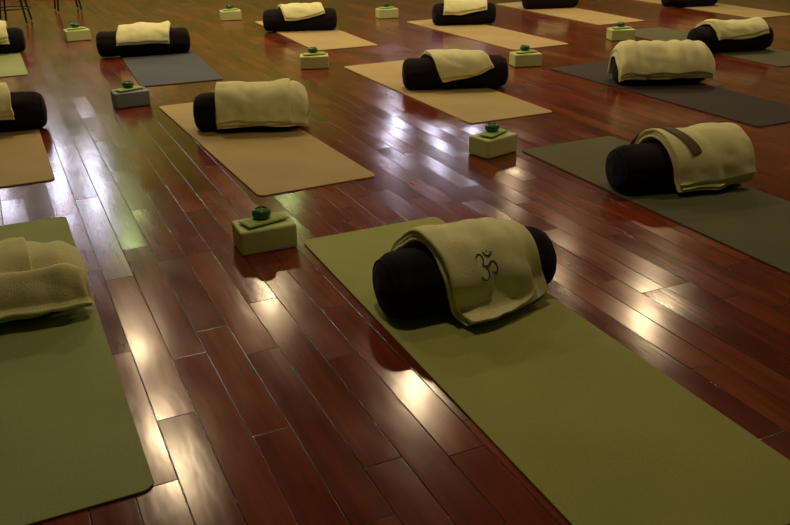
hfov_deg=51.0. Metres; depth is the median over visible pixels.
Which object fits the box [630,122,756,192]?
folded towel
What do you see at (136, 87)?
pillow
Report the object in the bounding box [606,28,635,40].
block
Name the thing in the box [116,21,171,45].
folded towel
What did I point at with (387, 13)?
block
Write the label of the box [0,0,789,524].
floor
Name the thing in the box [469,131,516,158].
block
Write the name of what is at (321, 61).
block
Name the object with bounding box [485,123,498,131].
votive candle
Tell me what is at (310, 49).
votive candle
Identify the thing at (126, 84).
votive candle
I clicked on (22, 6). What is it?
metal stool
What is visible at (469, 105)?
yoga mat
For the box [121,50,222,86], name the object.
yoga mat
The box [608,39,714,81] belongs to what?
folded towel
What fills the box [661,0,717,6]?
bolster
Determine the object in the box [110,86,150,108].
block
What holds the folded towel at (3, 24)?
on the bolster at (17, 42)
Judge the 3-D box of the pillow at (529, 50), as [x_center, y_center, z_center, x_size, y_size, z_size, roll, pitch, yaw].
[1.039,-1.678,6.575,0.180,0.016,0.090,-12,26,-23]
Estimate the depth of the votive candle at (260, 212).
3.22 m
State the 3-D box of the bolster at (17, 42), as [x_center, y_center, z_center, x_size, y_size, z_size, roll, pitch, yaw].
[-3.625,-1.953,7.306,0.670,0.216,0.250,-9,26,-18]
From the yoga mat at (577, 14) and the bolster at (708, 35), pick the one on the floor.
the yoga mat at (577, 14)
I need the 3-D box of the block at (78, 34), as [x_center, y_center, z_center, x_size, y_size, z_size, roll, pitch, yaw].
[-3.077,-2.208,8.013,0.225,0.100,0.150,-13,27,-26]
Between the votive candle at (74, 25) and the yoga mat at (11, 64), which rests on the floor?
the yoga mat at (11, 64)
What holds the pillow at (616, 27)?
on the block at (612, 34)
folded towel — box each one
[0,20,8,43]
[0,82,14,119]
[0,237,93,322]
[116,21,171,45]
[215,78,308,128]
[277,2,324,20]
[390,217,547,325]
[419,49,493,81]
[443,0,486,14]
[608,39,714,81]
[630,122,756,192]
[695,17,769,39]
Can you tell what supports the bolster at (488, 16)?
on the yoga mat at (505, 38)
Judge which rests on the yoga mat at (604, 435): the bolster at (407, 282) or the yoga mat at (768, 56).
the bolster at (407, 282)
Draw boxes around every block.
[63,28,90,41]
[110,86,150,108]
[219,9,241,20]
[232,213,297,255]
[300,53,328,68]
[376,8,397,18]
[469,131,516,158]
[509,52,541,66]
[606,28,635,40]
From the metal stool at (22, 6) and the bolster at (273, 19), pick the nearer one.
the bolster at (273, 19)
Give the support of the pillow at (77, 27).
on the block at (78, 34)
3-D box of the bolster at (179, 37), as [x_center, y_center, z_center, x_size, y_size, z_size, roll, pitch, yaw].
[-2.184,-1.922,7.195,0.790,0.218,0.247,-8,25,-16]
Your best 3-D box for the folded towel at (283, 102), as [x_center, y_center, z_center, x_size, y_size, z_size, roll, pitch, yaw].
[-0.778,-0.951,4.884,0.544,0.257,0.366,-3,24,-5]
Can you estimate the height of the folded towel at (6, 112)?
0.248 m
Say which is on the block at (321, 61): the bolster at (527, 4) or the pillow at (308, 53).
the pillow at (308, 53)
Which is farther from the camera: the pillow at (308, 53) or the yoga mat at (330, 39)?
the yoga mat at (330, 39)
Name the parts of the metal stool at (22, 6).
leg, leg, leg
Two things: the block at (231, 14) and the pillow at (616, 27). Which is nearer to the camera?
the pillow at (616, 27)
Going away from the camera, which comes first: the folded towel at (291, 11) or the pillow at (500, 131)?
the pillow at (500, 131)
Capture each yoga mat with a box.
[0,52,27,76]
[0,129,54,187]
[0,216,152,524]
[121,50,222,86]
[159,102,374,195]
[256,21,376,50]
[304,217,789,524]
[344,60,551,123]
[407,19,567,49]
[496,2,643,24]
[522,136,789,274]
[551,61,789,126]
[635,27,789,66]
[636,0,789,17]
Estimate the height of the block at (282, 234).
0.100 m
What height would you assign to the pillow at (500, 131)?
0.016 m
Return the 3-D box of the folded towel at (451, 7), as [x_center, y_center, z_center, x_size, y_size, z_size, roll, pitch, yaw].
[0.738,-2.668,8.597,0.536,0.184,0.300,-4,24,-8]
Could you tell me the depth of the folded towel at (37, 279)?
2.66 m
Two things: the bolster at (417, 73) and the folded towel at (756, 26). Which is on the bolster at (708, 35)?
the folded towel at (756, 26)
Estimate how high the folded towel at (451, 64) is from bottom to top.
0.200 m
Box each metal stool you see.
[0,0,32,22]
[54,0,82,10]
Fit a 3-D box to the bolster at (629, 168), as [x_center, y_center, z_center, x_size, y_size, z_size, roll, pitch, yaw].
[1.314,-0.465,3.854,0.670,0.216,0.256,-7,25,-14]
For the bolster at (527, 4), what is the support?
on the yoga mat at (577, 14)
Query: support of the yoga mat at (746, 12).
on the floor
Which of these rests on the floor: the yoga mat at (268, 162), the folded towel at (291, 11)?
the yoga mat at (268, 162)
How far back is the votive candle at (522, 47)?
6.54 m
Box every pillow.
[66,27,85,29]
[115,85,144,91]
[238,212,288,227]
[302,52,325,55]
[479,128,507,137]
[513,49,536,52]
[611,26,631,28]
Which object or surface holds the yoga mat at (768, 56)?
on the floor
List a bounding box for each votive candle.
[71,23,78,27]
[122,81,133,87]
[251,206,270,219]
[308,47,317,52]
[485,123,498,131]
[520,45,529,50]
[616,22,624,26]
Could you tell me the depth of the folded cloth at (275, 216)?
3.23 m
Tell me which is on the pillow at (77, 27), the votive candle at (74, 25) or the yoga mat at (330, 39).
the votive candle at (74, 25)
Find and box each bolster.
[0,27,25,53]
[0,91,47,131]
[96,27,190,56]
[193,92,307,130]
[263,8,336,30]
[372,226,556,317]
[402,55,507,89]
[432,2,495,24]
[522,0,578,8]
[605,142,675,192]
[611,57,705,83]
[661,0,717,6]
[687,25,773,51]
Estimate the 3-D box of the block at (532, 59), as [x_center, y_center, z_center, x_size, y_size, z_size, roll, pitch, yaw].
[1.040,-1.623,6.599,0.225,0.100,0.150,-5,25,-10]
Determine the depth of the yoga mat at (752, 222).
3.64 m
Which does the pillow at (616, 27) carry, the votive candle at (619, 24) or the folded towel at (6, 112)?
the votive candle at (619, 24)
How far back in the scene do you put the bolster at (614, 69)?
5.88 m
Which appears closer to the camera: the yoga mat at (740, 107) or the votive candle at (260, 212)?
the votive candle at (260, 212)
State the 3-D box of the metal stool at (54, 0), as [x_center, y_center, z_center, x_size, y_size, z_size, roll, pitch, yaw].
[-3.991,-3.296,10.008,0.354,0.455,0.354,-13,27,-26]
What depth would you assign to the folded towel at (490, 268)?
2.66 m
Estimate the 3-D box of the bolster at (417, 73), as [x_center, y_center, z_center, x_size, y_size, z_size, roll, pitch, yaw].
[0.423,-1.349,5.843,0.750,0.220,0.245,-3,24,-4]
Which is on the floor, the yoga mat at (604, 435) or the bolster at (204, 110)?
the yoga mat at (604, 435)
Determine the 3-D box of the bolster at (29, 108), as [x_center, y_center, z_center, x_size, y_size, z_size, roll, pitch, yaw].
[-2.412,-0.880,4.878,0.669,0.218,0.246,-9,26,-18]
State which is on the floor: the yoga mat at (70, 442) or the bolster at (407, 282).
the yoga mat at (70, 442)
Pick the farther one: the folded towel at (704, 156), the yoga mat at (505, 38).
the yoga mat at (505, 38)
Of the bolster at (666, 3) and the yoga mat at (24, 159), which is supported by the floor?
the yoga mat at (24, 159)
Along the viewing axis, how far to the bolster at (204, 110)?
4.79 m
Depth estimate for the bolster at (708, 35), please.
6.94 m

